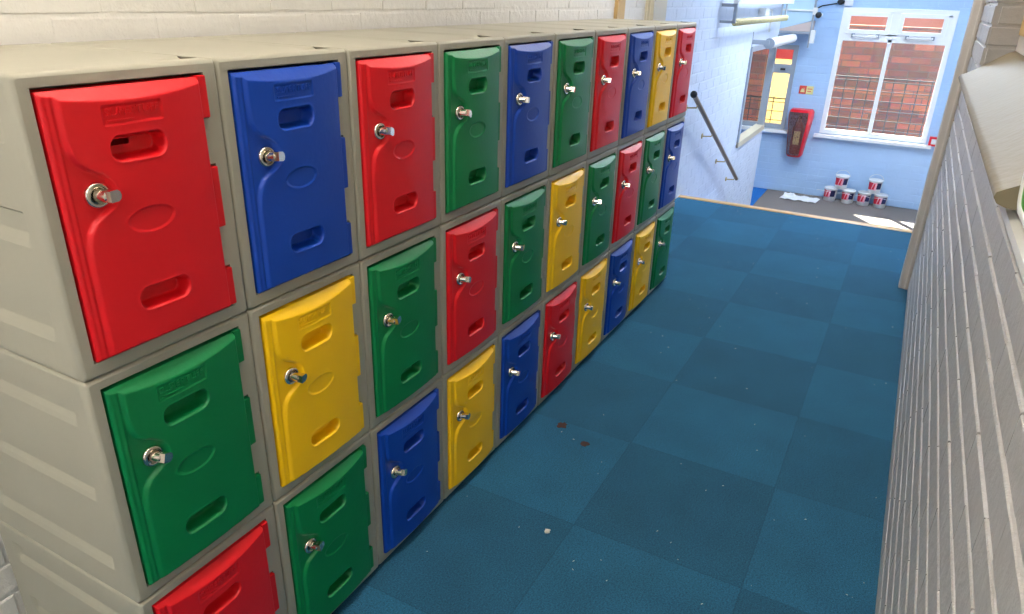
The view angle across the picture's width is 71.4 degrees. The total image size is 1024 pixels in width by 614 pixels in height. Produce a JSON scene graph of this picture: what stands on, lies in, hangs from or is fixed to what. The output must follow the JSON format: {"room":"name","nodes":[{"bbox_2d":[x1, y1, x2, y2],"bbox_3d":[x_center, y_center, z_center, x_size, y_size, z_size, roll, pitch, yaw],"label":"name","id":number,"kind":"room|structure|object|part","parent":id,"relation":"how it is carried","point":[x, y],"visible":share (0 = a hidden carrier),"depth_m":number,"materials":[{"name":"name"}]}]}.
{"room":"school corridor","nodes":[
{"label":"school corridor","id":0,"kind":"room"},
{"bbox_2d":[0,0,781,613],"bbox_3d":[0.192,-0.888,3.531,0.124,3.521,11.450,14,27,25],"label":"wall","id":1,"kind":"structure","parent":0,"point":[21,21],"depth_m":2.48,"materials":[{"name":"beige paint"}]},
{"bbox_2d":[613,0,625,18],"bbox_3d":[0.570,-1.501,3.839,0.024,2.610,0.110,14,27,25],"label":"trim","id":2,"kind":"structure","parent":1,"relation":"attached to","point":[619,9],"depth_m":3.78,"materials":[{"name":"beige wood"}]},
{"bbox_2d":[644,0,666,20],"bbox_3d":[0.870,-1.701,4.312,0.050,2.610,0.320,14,27,25],"label":"trim","id":3,"kind":"structure","parent":1,"relation":"attached to","point":[655,10],"depth_m":4.18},
{"bbox_2d":[686,91,737,180],"bbox_3d":[1.767,-1.428,6.200,0.110,1.073,2.094,14,27,25],"label":"handrail","id":4,"kind":"object","parent":1,"relation":"attached to","point":[693,94],"visible":0.95,"depth_m":5.90,"materials":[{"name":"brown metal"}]},
{"bbox_2d":[736,45,776,147],"bbox_3d":[2.602,-2.309,7.650,0.101,0.975,1.360,14,27,25],"label":"window","id":5,"kind":"structure","parent":1,"relation":"in","point":[745,136],"depth_m":8.02,"materials":[{"name":"grey paint"}]},
{"bbox_3d":[2.590,-1.890,7.835,0.101,0.058,1.360,14,27,25],"label":"sill","id":6,"kind":"part","parent":5,"relation":"part of","materials":[{"name":"white paint"}]},
{"bbox_2d":[719,0,794,25],"bbox_3d":[2.354,-2.792,6.682,0.140,0.237,2.680,14,27,25],"label":"frame","id":7,"kind":"object","parent":1,"relation":"attached to","point":[757,20],"visible":1,"depth_m":6.17,"materials":[{"name":"white paint"}]},
{"bbox_3d":[2.825,-3.074,7.404,0.020,0.150,0.268,14,27,25],"label":"drop rod","id":8,"kind":"part","parent":7,"relation":"part of","materials":[{"name":"grey paint"}]},
{"bbox_2d":[758,7,772,31],"bbox_3d":[2.528,-2.848,7.081,0.070,0.235,0.550,14,27,25],"label":"junction box","id":9,"kind":"object","parent":1,"relation":"attached to","point":[763,11],"visible":1,"depth_m":6.84,"materials":[{"name":"white paint"}]},
{"bbox_2d":[751,32,796,48],"bbox_3d":[2.746,-2.793,7.399,0.212,0.150,1.395,14,27,25],"label":"rolled blind","id":10,"kind":"object","parent":1,"relation":"attached to","point":[769,43],"visible":1,"depth_m":6.95,"materials":[{"name":"white fabric"}]},
{"bbox_3d":[2.468,-2.525,6.835,0.099,0.099,0.006,14,27,25],"label":"plate","id":11,"kind":"part","parent":10,"relation":"part of","materials":[{"name":"grey paint"}]},
{"bbox_2d":[678,195,912,232],"bbox_3d":[2.431,-0.607,5.220,2.467,0.058,0.075,14,27,25],"label":"trim","id":12,"kind":"structure","parent":1,"relation":"attached to","point":[680,196],"depth_m":5.33,"materials":[{"name":"brown wood"}]},
{"bbox_2d":[332,197,911,613],"bbox_3d":[0.151,0.737,2.127,1.762,0.120,8.030,14,27,25],"label":"floor","id":13,"kind":"structure","parent":0,"point":[818,323],"depth_m":2.48,"materials":[{"name":"teal carpet"}]},
{"bbox_2d":[0,504,287,613],"bbox_3d":[-0.774,0.640,1.579,0.495,0.451,0.321,14,27,25],"label":"locker","id":14,"kind":"object","parent":13,"relation":"on","point":[242,574],"visible":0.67,"depth_m":1.44,"materials":[{"name":"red plastic"}]},
{"bbox_2d":[0,312,272,602],"bbox_3d":[-0.762,0.226,1.396,0.495,0.451,0.321,14,27,25],"label":"locker","id":15,"kind":"object","parent":14,"relation":"on","point":[132,473],"visible":0.9,"depth_m":1.26,"materials":[{"name":"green plastic"}]},
{"bbox_2d":[0,43,246,381],"bbox_3d":[-0.749,-0.188,1.213,0.494,0.451,0.321,14,27,25],"label":"locker","id":16,"kind":"object","parent":15,"relation":"on","point":[119,242],"visible":1,"depth_m":1.07,"materials":[{"name":"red plastic"}]},
{"bbox_3d":[-0.573,-0.142,1.117,0.048,0.400,0.253,14,27,25],"label":"door","id":17,"kind":"part","parent":16,"relation":"part of","materials":[{"name":"red plastic"}]},
{"bbox_3d":[-0.586,0.272,1.300,0.048,0.400,0.253,14,27,25],"label":"door","id":18,"kind":"part","parent":15,"relation":"part of","materials":[{"name":"green plastic"}]},
{"bbox_3d":[-0.598,0.681,1.481,0.048,0.392,0.253,14,27,25],"label":"door","id":19,"kind":"part","parent":14,"relation":"part of","materials":[{"name":"red plastic"}]},
{"bbox_2d":[272,432,377,613],"bbox_3d":[-0.619,0.529,1.839,0.495,0.451,0.321,14,27,25],"label":"locker","id":20,"kind":"object","parent":13,"relation":"on","point":[326,524],"visible":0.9,"depth_m":1.70,"materials":[{"name":"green plastic"}]},
{"bbox_2d":[245,262,368,500],"bbox_3d":[-0.607,0.115,1.657,0.495,0.451,0.321,14,27,25],"label":"locker","id":21,"kind":"object","parent":20,"relation":"on","point":[307,341],"visible":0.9,"depth_m":1.52,"materials":[{"name":"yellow plastic"}]},
{"bbox_2d":[51,37,358,308],"bbox_3d":[-0.595,-0.298,1.473,0.495,0.451,0.321,14,27,25],"label":"locker","id":22,"kind":"object","parent":21,"relation":"on","point":[284,109],"visible":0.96,"depth_m":1.34,"materials":[{"name":"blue plastic"}]},
{"bbox_3d":[-0.419,-0.252,1.377,0.048,0.400,0.253,14,27,25],"label":"door","id":23,"kind":"part","parent":22,"relation":"part of","materials":[{"name":"blue plastic"}]},
{"bbox_2d":[368,377,442,564],"bbox_3d":[-0.464,0.418,2.100,0.495,0.451,0.321,14,27,25],"label":"locker","id":24,"kind":"object","parent":13,"relation":"on","point":[407,445],"visible":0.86,"depth_m":1.96,"materials":[{"name":"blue plastic"}]},
{"bbox_2d":[357,226,441,428],"bbox_3d":[-0.453,0.004,1.917,0.494,0.451,0.321,14,27,25],"label":"locker","id":25,"kind":"object","parent":24,"relation":"on","point":[400,283],"visible":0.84,"depth_m":1.78,"materials":[{"name":"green plastic"}]},
{"bbox_2d":[195,32,439,259],"bbox_3d":[-0.439,-0.409,1.733,0.495,0.451,0.321,14,27,25],"label":"locker","id":26,"kind":"object","parent":25,"relation":"on","point":[392,83],"visible":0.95,"depth_m":1.60,"materials":[{"name":"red plastic"}]},
{"bbox_3d":[-0.263,-0.363,1.637,0.048,0.400,0.253,14,27,25],"label":"door","id":27,"kind":"part","parent":26,"relation":"part of","materials":[{"name":"red plastic"}]},
{"bbox_2d":[441,335,496,498],"bbox_3d":[-0.309,0.308,2.360,0.495,0.451,0.321,14,27,25],"label":"locker","id":28,"kind":"object","parent":13,"relation":"on","point":[469,388],"visible":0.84,"depth_m":2.22,"materials":[{"name":"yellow plastic"}]},
{"bbox_2d":[438,199,500,374],"bbox_3d":[-0.296,-0.106,2.176,0.495,0.451,0.321,14,27,25],"label":"locker","id":29,"kind":"object","parent":28,"relation":"on","point":[470,241],"visible":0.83,"depth_m":2.04,"materials":[{"name":"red plastic"}]},
{"bbox_2d":[296,29,503,223],"bbox_3d":[-0.284,-0.519,1.993,0.495,0.451,0.321,14,27,25],"label":"locker","id":30,"kind":"object","parent":29,"relation":"on","point":[470,67],"visible":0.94,"depth_m":1.86,"materials":[{"name":"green plastic"}]},
{"bbox_3d":[-0.108,-0.473,1.897,0.048,0.400,0.253,14,27,25],"label":"door","id":31,"kind":"part","parent":30,"relation":"part of","materials":[{"name":"green plastic"}]},
{"bbox_2d":[495,302,541,447],"bbox_3d":[-0.154,0.197,2.620,0.494,0.451,0.321,14,27,25],"label":"locker","id":32,"kind":"object","parent":13,"relation":"on","point":[518,344],"visible":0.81,"depth_m":2.48,"materials":[{"name":"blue plastic"}]},
{"bbox_2d":[498,178,547,332],"bbox_3d":[-0.142,-0.217,2.437,0.494,0.451,0.321,14,27,25],"label":"locker","id":33,"kind":"object","parent":32,"relation":"on","point":[523,210],"visible":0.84,"depth_m":2.30,"materials":[{"name":"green plastic"}]},
{"bbox_2d":[380,26,554,197],"bbox_3d":[-0.130,-0.630,2.254,0.494,0.451,0.321,14,27,25],"label":"locker","id":34,"kind":"object","parent":33,"relation":"on","point":[528,56],"visible":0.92,"depth_m":2.12,"materials":[{"name":"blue plastic"}]},
{"bbox_3d":[0.046,-0.584,2.158,0.048,0.400,0.253,14,27,25],"label":"door","id":35,"kind":"part","parent":34,"relation":"part of","materials":[{"name":"blue plastic"}]},
{"bbox_2d":[537,274,577,405],"bbox_3d":[0.002,0.087,2.880,0.495,0.451,0.321,14,27,25],"label":"locker","id":36,"kind":"object","parent":13,"relation":"on","point":[558,317],"visible":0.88,"depth_m":2.73,"materials":[{"name":"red plastic"}]},
{"bbox_2d":[542,161,585,299],"bbox_3d":[0.013,-0.327,2.697,0.494,0.451,0.321,14,27,25],"label":"locker","id":37,"kind":"object","parent":36,"relation":"on","point":[565,189],"visible":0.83,"depth_m":2.56,"materials":[{"name":"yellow plastic"}]},
{"bbox_2d":[437,24,594,176],"bbox_3d":[0.026,-0.741,2.514,0.494,0.451,0.321,14,27,25],"label":"locker","id":38,"kind":"object","parent":37,"relation":"on","point":[573,48],"visible":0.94,"depth_m":2.38,"materials":[{"name":"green plastic"}]},
{"bbox_3d":[0.202,-0.695,2.418,0.048,0.400,0.253,14,27,25],"label":"door","id":39,"kind":"part","parent":38,"relation":"part of","materials":[{"name":"green plastic"}]},
{"bbox_2d":[557,422,567,427],"bbox_3d":[0.186,0.439,2.654,0.041,0.002,0.039,3,24,2],"label":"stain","id":40,"kind":"object","parent":13,"relation":"on","point":[563,425],"visible":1,"depth_m":2.65,"materials":[{"name":"brown"}]},
{"bbox_2d":[580,441,589,446],"bbox_3d":[0.261,0.489,2.546,0.034,0.002,0.030,14,27,25],"label":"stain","id":41,"kind":"object","parent":13,"relation":"on","point":[583,443],"visible":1,"depth_m":2.55,"materials":[{"name":"brown"}]},
{"bbox_2d":[572,252,607,370],"bbox_3d":[0.156,-0.024,3.141,0.495,0.451,0.321,14,27,25],"label":"locker","id":42,"kind":"object","parent":13,"relation":"on","point":[591,280],"visible":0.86,"depth_m":3.00,"materials":[{"name":"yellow plastic"}]},
{"bbox_2d":[579,147,616,272],"bbox_3d":[0.168,-0.438,2.958,0.495,0.451,0.321,14,27,25],"label":"locker","id":43,"kind":"object","parent":42,"relation":"on","point":[600,168],"visible":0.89,"depth_m":2.81,"materials":[{"name":"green plastic"}]},
{"bbox_2d":[490,22,627,159],"bbox_3d":[0.180,-0.852,2.775,0.494,0.451,0.321,14,27,25],"label":"locker","id":44,"kind":"object","parent":43,"relation":"on","point":[610,42],"visible":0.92,"depth_m":2.64,"materials":[{"name":"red plastic"}]},
{"bbox_3d":[0.356,-0.805,2.679,0.048,0.400,0.253,14,27,25],"label":"door","id":45,"kind":"part","parent":44,"relation":"part of","materials":[{"name":"red plastic"}]},
{"bbox_2d":[601,233,633,340],"bbox_3d":[0.310,-0.135,3.401,0.495,0.451,0.321,14,27,25],"label":"locker","id":46,"kind":"object","parent":13,"relation":"on","point":[619,256],"visible":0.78,"depth_m":3.25,"materials":[{"name":"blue plastic"}]},
{"bbox_2d":[609,135,642,249],"bbox_3d":[0.322,-0.549,3.218,0.494,0.451,0.321,14,27,25],"label":"locker","id":47,"kind":"object","parent":46,"relation":"on","point":[629,153],"visible":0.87,"depth_m":3.07,"materials":[{"name":"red plastic"}]},
{"bbox_2d":[526,21,654,144],"bbox_3d":[0.336,-0.962,3.034,0.494,0.451,0.321,14,27,25],"label":"locker","id":48,"kind":"object","parent":47,"relation":"on","point":[640,38],"visible":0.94,"depth_m":2.90,"materials":[{"name":"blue plastic"}]},
{"bbox_3d":[0.512,-0.916,2.938,0.048,0.400,0.253,14,27,25],"label":"door","id":49,"kind":"part","parent":48,"relation":"part of","materials":[{"name":"blue plastic"}]},
{"bbox_2d":[625,216,655,316],"bbox_3d":[0.466,-0.245,3.661,0.495,0.451,0.321,14,27,25],"label":"locker","id":50,"kind":"object","parent":13,"relation":"on","point":[643,237],"visible":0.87,"depth_m":3.51,"materials":[{"name":"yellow plastic"}]},
{"bbox_2d":[634,125,665,230],"bbox_3d":[0.478,-0.659,3.478,0.495,0.451,0.321,14,27,25],"label":"locker","id":51,"kind":"object","parent":50,"relation":"on","point":[653,141],"visible":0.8,"depth_m":3.33,"materials":[{"name":"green plastic"}]},
{"bbox_2d":[564,20,676,133],"bbox_3d":[0.491,-1.073,3.295,0.495,0.451,0.321,14,27,25],"label":"locker","id":52,"kind":"object","parent":51,"relation":"on","point":[664,42],"visible":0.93,"depth_m":3.16,"materials":[{"name":"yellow plastic"}]},
{"bbox_3d":[0.667,-1.027,3.199,0.048,0.400,0.253,14,27,25],"label":"door","id":53,"kind":"part","parent":52,"relation":"part of","materials":[{"name":"yellow plastic"}]},
{"bbox_2d":[426,219,874,603],"bbox_3d":[1.189,0.127,3.422,1.157,0.002,4.249,14,27,25],"label":"carpet lint","id":54,"kind":"object","parent":13,"relation":"on","point":[765,219],"visible":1,"depth_m":2.35},
{"bbox_2d":[647,202,674,294],"bbox_3d":[0.622,-0.355,3.921,0.494,0.451,0.321,14,27,25],"label":"locker","id":55,"kind":"object","parent":13,"relation":"on","point":[664,219],"visible":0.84,"depth_m":3.77,"materials":[{"name":"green plastic"}]},
{"bbox_2d":[656,116,684,214],"bbox_3d":[0.632,-0.770,3.739,0.495,0.451,0.321,14,27,25],"label":"locker","id":56,"kind":"object","parent":55,"relation":"on","point":[670,159],"visible":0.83,"depth_m":3.59,"materials":[{"name":"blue plastic"}]},
{"bbox_2d":[587,18,696,123],"bbox_3d":[0.645,-1.183,3.556,0.494,0.451,0.321,14,27,25],"label":"locker","id":57,"kind":"object","parent":56,"relation":"on","point":[685,36],"visible":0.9,"depth_m":3.42,"materials":[{"name":"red plastic"}]},
{"bbox_3d":[0.821,-1.137,3.459,0.048,0.400,0.253,14,27,25],"label":"door","id":58,"kind":"part","parent":57,"relation":"part of","materials":[{"name":"red plastic"}]},
{"bbox_2d":[750,187,917,229],"bbox_3d":[3.189,-0.961,8.369,4.000,0.100,3.350,14,27,25],"label":"floor","id":59,"kind":"structure","parent":0,"point":[890,216],"depth_m":8.88,"materials":[{"name":"grey concrete"}]},
{"bbox_2d":[779,192,819,202],"bbox_3d":[3.746,-1.427,9.271,0.471,0.040,0.261,14,27,25],"label":"paper sheet","id":60,"kind":"object","parent":59,"relation":"on","point":[792,196],"visible":1,"depth_m":9.28,"materials":[{"name":"white paper"}]},
{"bbox_2d":[817,186,837,200],"bbox_3d":[4.042,-1.446,9.155,0.174,0.196,0.443,21,30,36],"label":"plastic tub","id":61,"kind":"object","parent":59,"relation":"on","point":[830,192],"visible":0.98,"depth_m":9.21,"materials":[{"name":"white paint"}]},
{"bbox_2d":[841,188,855,203],"bbox_3d":[4.237,-1.392,9.046,0.174,0.196,0.443,17,28,31],"label":"plastic tub","id":62,"kind":"object","parent":59,"relation":"on","point":[848,194],"visible":1,"depth_m":9.10,"materials":[{"name":"white paint"}]},
{"bbox_2d":[835,170,849,189],"bbox_3d":[4.228,-1.635,9.125,0.174,0.234,0.166,13,26,25],"label":"plastic tub","id":63,"kind":"object","parent":62,"relation":"on","point":[841,182],"visible":1,"depth_m":9.09,"materials":[{"name":"white paint"}]},
{"bbox_2d":[855,190,870,205],"bbox_3d":[4.411,-1.351,8.965,0.174,0.196,0.443,15,27,27],"label":"plastic tub","id":64,"kind":"object","parent":59,"relation":"on","point":[863,198],"visible":1,"depth_m":9.03,"materials":[{"name":"white paint"}]},
{"bbox_2d":[872,193,888,208],"bbox_3d":[4.575,-1.306,8.874,0.174,0.196,0.443,14,27,26],"label":"plastic tub","id":65,"kind":"object","parent":59,"relation":"on","point":[880,199],"visible":1,"depth_m":8.94,"materials":[{"name":"white paint"}]},
{"bbox_2d":[867,174,883,193],"bbox_3d":[4.567,-1.549,8.953,0.174,0.234,0.166,14,27,26],"label":"plastic tub","id":66,"kind":"object","parent":65,"relation":"on","point":[875,184],"visible":1,"depth_m":8.92,"materials":[{"name":"white paint"}]},
{"bbox_2d":[741,0,973,209],"bbox_3d":[3.993,-3.155,8.906,4.000,3.520,0.205,14,27,25],"label":"wall","id":67,"kind":"structure","parent":0,"point":[904,170],"depth_m":9.00,"materials":[{"name":"blue paint"}]},
{"bbox_2d":[741,45,798,133],"bbox_3d":[3.168,-2.896,9.384,1.075,1.085,0.145,14,27,25],"label":"window","id":68,"kind":"structure","parent":67,"relation":"in","point":[778,68],"depth_m":9.20,"materials":[{"name":"grey paint"}]},
{"bbox_3d":[3.142,-2.412,9.574,1.075,0.045,0.095,14,27,25],"label":"sill","id":69,"kind":"part","parent":68,"relation":"part of","materials":[{"name":"white plastic"}]},
{"bbox_2d":[779,0,817,47],"bbox_3d":[3.530,-3.680,8.641,0.430,0.980,0.310,14,27,25],"label":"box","id":70,"kind":"object","parent":67,"relation":"attached to","point":[801,19],"visible":0.95,"depth_m":8.60,"materials":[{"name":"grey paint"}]},
{"bbox_3d":[3.508,-3.461,8.763,0.360,0.118,0.285,14,27,25],"label":"board","id":71,"kind":"part","parent":70,"relation":"part of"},
{"bbox_3d":[3.518,-3.782,8.623,0.340,0.780,0.280,14,27,25],"label":"casing","id":72,"kind":"part","parent":70,"relation":"part of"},
{"bbox_2d":[786,107,814,156],"bbox_3d":[3.683,-2.243,9.198,0.296,0.600,0.218,14,27,25],"label":"fire extinguisher","id":73,"kind":"object","parent":67,"relation":"attached to","point":[797,144],"visible":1,"depth_m":9.15,"materials":[{"name":"red plastic"}]},
{"bbox_3d":[3.661,-2.176,9.181,0.075,0.170,0.004,14,27,25],"label":"label panel","id":74,"kind":"part","parent":73,"relation":"part of","materials":[{"name":"beige paper"}]},
{"bbox_2d":[799,85,813,94],"bbox_3d":[3.751,-2.766,9.085,0.170,0.100,0.006,14,27,25],"label":"wall sign","id":75,"kind":"object","parent":67,"relation":"attached to","point":[803,89],"visible":1,"depth_m":9.08,"materials":[{"name":"yellow plastic"}]},
{"bbox_2d":[815,12,822,17],"bbox_3d":[3.706,-3.514,8.572,0.071,0.070,0.367,14,27,25],"label":"sensor","id":76,"kind":"object","parent":67,"relation":"attached to","point":[818,14],"visible":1,"depth_m":8.43,"materials":[{"name":"black plastic"}]},
{"bbox_2d":[837,0,853,5],"bbox_3d":[3.991,-3.659,8.524,0.181,0.100,0.071,9,25,16],"label":"security camera","id":77,"kind":"object","parent":67,"relation":"attached to","point":[840,2],"visible":1,"depth_m":8.51,"materials":[{"name":"white paint"}]},
{"bbox_2d":[813,7,959,148],"bbox_3d":[4.515,-2.775,8.631,1.337,1.545,0.149,14,27,25],"label":"window","id":78,"kind":"structure","parent":67,"relation":"in","point":[893,33],"depth_m":8.52,"materials":[{"name":"white plastic"}]},
{"bbox_2d":[844,12,892,37],"bbox_3d":[4.247,-3.368,8.514,0.490,0.280,0.109,14,27,25],"label":"window pane","id":79,"kind":"object","parent":78,"relation":"attached to","point":[848,33],"depth_m":8.51,"materials":[{"name":"clear glass"}]},
{"bbox_3d":[4.484,-2.080,8.916,1.337,0.042,0.095,14,27,25],"label":"sill","id":80,"kind":"part","parent":78,"relation":"part of","materials":[{"name":"white plastic"}]},
{"bbox_2d":[897,13,949,40],"bbox_3d":[4.757,-3.242,8.263,0.495,0.280,0.109,14,27,25],"label":"window pane","id":81,"kind":"object","parent":78,"relation":"attached to","point":[901,35],"depth_m":8.25,"materials":[{"name":"clear glass"}]},
{"bbox_2d":[928,136,936,146],"bbox_3d":[5.086,-1.993,8.590,0.110,0.110,0.053,14,27,25],"label":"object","id":82,"kind":"object","parent":67,"relation":"attached to","point":[932,140],"visible":0.57,"depth_m":8.57,"materials":[{"name":"red plastic"}]},
{"bbox_2d":[875,0,1023,613],"bbox_3d":[0.774,-0.110,0.697,0.306,2.620,6.900,14,27,25],"label":"wall","id":83,"kind":"structure","parent":0,"point":[953,537],"depth_m":1.43,"materials":[{"name":"grey paint"}]},
{"bbox_2d":[898,0,985,289],"bbox_3d":[2.264,-1.308,3.510,0.072,2.606,0.105,14,27,25],"label":"trim","id":84,"kind":"structure","parent":83,"relation":"attached to","point":[977,8],"depth_m":3.67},
{"bbox_2d":[958,51,1023,210],"bbox_3d":[1.351,-0.576,1.940,0.166,0.129,2.214,14,27,25],"label":"window sill","id":85,"kind":"structure","parent":83,"relation":"attached to","point":[993,92],"depth_m":1.66,"materials":[{"name":"beige paint"}]},
{"bbox_2d":[1000,174,1023,286],"bbox_3d":[0.728,-0.251,0.931,0.034,0.402,0.509,14,27,25],"label":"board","id":86,"kind":"object","parent":83,"relation":"attached to","point":[1013,220],"visible":0.95,"depth_m":1.04,"materials":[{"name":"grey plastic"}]},
{"bbox_3d":[0.691,-0.248,0.855,0.030,0.330,0.330,14,27,25],"label":"panel","id":87,"kind":"part","parent":86,"relation":"part of","materials":[{"name":"green"}]},
{"bbox_2d":[1015,17,1023,55],"bbox_3d":[1.461,-1.028,1.682,0.066,0.958,2.220,14,27,25],"label":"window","id":88,"kind":"structure","parent":83,"relation":"in","point":[1020,45],"depth_m":2.67,"materials":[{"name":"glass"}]},
{"bbox_3d":[1.462,-1.066,1.670,0.061,0.878,2.208,14,27,25],"label":"frame","id":89,"kind":"part","parent":88,"relation":"part of","materials":[{"name":"brown wood"}]},
{"label":"outside","id":90,"kind":"structure","parent":0,"visible":0},
{"bbox_3d":[5.431,-1.130,12.854,16.000,0.100,6.300,14,27,25],"label":"ground","id":91,"kind":"structure","parent":90,"visible":0},
{"bbox_2d":[743,94,784,121],"bbox_3d":[3.296,-1.706,10.491,1.280,2.750,0.024,14,27,25],"label":"wire fence","id":92,"kind":"object","parent":91,"relation":"on","point":[751,95],"visible":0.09,"depth_m":9.90,"materials":[{"name":"grey metal"}]},
{"bbox_2d":[757,49,793,123],"bbox_3d":[4.056,-2.366,11.232,0.540,3.400,0.016,14,27,25],"label":"panel","id":93,"kind":"object","parent":91,"relation":"on","point":[779,84],"visible":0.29,"depth_m":10.82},
{"bbox_2d":[743,24,944,137],"bbox_3d":[5.180,-2.219,10.633,11.000,3.675,0.220,14,27,25],"label":"wall","id":94,"kind":"structure","parent":91,"relation":"on","point":[918,62],"depth_m":10.09,"materials":[{"name":"red brick"}]},
{"bbox_2d":[826,74,935,137],"bbox_3d":[4.948,-1.460,9.612,2.040,3.100,0.024,14,27,25],"label":"wire fence","id":95,"kind":"object","parent":91,"relation":"on","point":[846,76],"visible":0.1,"depth_m":9.20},
{"bbox_2d":[850,16,943,27],"bbox_3d":[7.213,-3.708,12.866,16.000,4.700,0.200,14,27,25],"label":"wall","id":96,"kind":"structure","parent":91,"relation":"on","point":[860,20],"depth_m":12.42,"materials":[{"name":"red brick"}]}
]}

